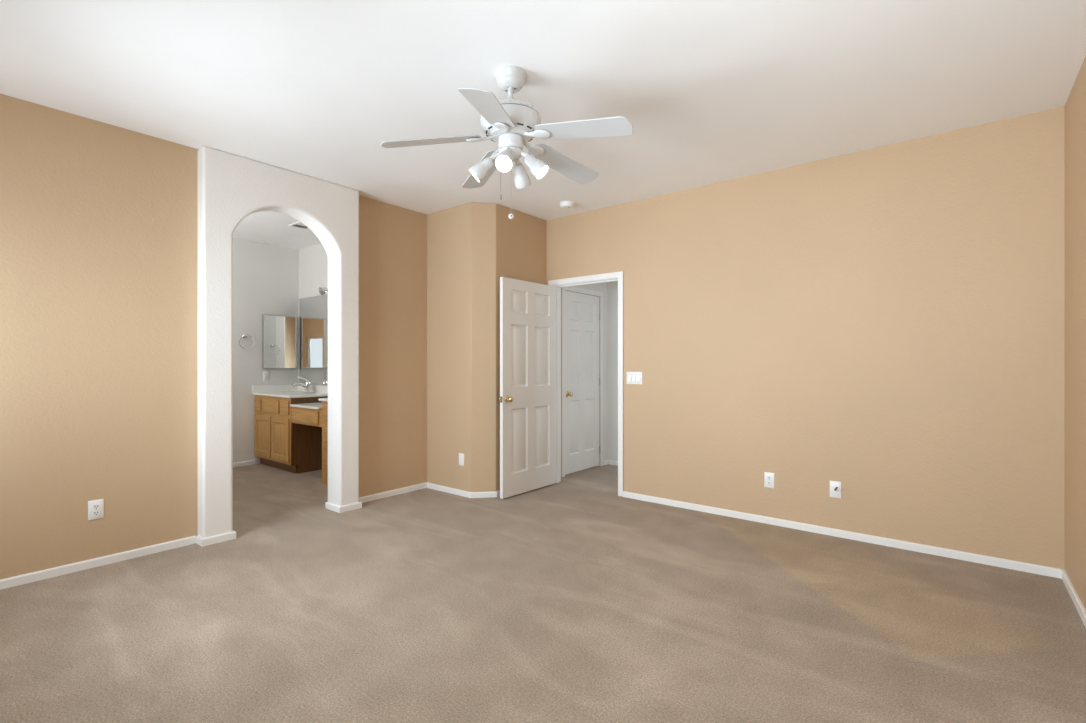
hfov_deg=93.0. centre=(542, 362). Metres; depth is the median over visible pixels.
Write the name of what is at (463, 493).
baseboard
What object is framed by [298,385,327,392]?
backsplash
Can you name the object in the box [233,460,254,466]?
baseboard
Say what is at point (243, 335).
towel ring
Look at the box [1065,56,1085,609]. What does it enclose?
wall
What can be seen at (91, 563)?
baseboard
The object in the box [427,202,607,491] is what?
wall
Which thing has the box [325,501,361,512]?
baseboard
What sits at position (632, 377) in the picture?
light switch
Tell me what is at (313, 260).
wall
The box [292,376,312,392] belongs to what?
faucet
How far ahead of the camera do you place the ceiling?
2.71 m
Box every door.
[499,277,555,498]
[565,291,599,474]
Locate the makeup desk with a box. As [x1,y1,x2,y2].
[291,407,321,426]
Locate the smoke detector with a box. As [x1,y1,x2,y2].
[560,201,574,208]
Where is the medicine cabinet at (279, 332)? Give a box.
[262,314,296,368]
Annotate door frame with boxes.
[548,271,622,496]
[561,286,602,476]
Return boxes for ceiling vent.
[288,221,308,229]
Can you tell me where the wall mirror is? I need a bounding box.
[299,294,327,384]
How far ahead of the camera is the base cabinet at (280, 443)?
5.98 m
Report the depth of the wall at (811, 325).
3.64 m
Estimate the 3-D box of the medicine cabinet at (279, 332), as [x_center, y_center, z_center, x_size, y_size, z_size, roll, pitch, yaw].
[-3.385,-0.265,6.620,0.026,0.685,0.425,0,0,39]
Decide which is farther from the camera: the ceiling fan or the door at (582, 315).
the door at (582, 315)
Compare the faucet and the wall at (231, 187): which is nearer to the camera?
the wall at (231, 187)
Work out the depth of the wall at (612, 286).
6.35 m
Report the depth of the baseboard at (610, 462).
6.34 m
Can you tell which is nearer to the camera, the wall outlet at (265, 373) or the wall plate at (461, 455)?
the wall plate at (461, 455)
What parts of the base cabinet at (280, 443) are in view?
drawer, door, drawer, door, drawer, panel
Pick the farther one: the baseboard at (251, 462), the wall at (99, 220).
the baseboard at (251, 462)
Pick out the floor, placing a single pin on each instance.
(573, 599)
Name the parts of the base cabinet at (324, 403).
drawer, drawer, drawer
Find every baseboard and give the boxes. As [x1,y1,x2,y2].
[0,535,195,589]
[196,530,235,546]
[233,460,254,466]
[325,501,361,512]
[359,482,499,502]
[603,460,617,465]
[623,491,1061,578]
[1062,569,1085,627]
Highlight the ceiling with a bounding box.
[0,0,1085,249]
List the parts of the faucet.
spout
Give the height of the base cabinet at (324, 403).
0.862 m
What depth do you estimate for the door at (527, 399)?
4.98 m
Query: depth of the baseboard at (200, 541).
3.59 m
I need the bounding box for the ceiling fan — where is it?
[381,66,632,218]
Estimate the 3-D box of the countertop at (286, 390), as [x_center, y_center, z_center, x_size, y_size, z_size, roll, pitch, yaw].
[-3.034,0.341,6.291,0.983,0.115,0.574,0,0,39]
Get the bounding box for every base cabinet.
[254,395,327,472]
[322,401,327,484]
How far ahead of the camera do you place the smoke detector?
4.80 m
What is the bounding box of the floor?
[0,463,1085,722]
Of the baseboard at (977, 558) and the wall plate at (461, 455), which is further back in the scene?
the wall plate at (461, 455)
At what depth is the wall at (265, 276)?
6.39 m
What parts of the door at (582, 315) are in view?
knob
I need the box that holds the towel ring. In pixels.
[239,334,253,348]
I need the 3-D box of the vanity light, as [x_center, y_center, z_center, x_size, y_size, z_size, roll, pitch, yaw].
[-2.265,-0.879,5.934,1.008,0.138,0.170,0,0,39]
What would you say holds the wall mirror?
attached to the wall at (313, 260)
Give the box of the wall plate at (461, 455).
[459,453,463,465]
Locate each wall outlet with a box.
[88,499,103,520]
[263,371,268,380]
[764,472,774,487]
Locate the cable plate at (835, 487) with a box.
[830,481,840,497]
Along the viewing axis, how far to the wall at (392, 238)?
4.89 m
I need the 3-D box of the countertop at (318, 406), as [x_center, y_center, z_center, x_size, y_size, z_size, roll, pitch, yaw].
[-2.406,0.478,5.785,0.625,0.026,0.574,0,0,39]
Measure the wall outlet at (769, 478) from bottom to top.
0.118 m
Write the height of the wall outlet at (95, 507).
0.118 m
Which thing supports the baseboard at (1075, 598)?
attached to the wall at (1075, 106)
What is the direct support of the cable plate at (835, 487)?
attached to the wall at (811, 325)
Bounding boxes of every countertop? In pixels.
[253,384,327,397]
[290,402,321,409]
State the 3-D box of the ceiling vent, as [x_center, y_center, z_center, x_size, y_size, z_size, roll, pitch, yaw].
[-2.607,-1.492,5.599,0.260,0.013,0.200,0,0,39]
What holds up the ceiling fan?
hanging from the ceiling
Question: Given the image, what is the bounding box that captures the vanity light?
[319,287,327,294]
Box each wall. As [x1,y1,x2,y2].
[0,94,198,579]
[198,146,358,537]
[233,238,298,463]
[299,243,327,385]
[359,196,426,496]
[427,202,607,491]
[546,106,1064,569]
[608,281,617,460]
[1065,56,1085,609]
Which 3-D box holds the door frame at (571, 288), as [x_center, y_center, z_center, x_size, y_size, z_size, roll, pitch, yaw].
[0.469,0.198,5.974,0.014,2.124,0.842,0,0,39]
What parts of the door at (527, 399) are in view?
knob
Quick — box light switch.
[627,372,641,383]
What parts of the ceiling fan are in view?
blade, blade, blade, lamp arm, lamp arm, blade, blade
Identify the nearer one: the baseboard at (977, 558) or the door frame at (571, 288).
the baseboard at (977, 558)
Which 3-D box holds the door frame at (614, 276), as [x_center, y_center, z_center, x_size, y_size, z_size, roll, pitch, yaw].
[0.449,0.200,5.170,0.891,2.120,0.152,0,0,39]

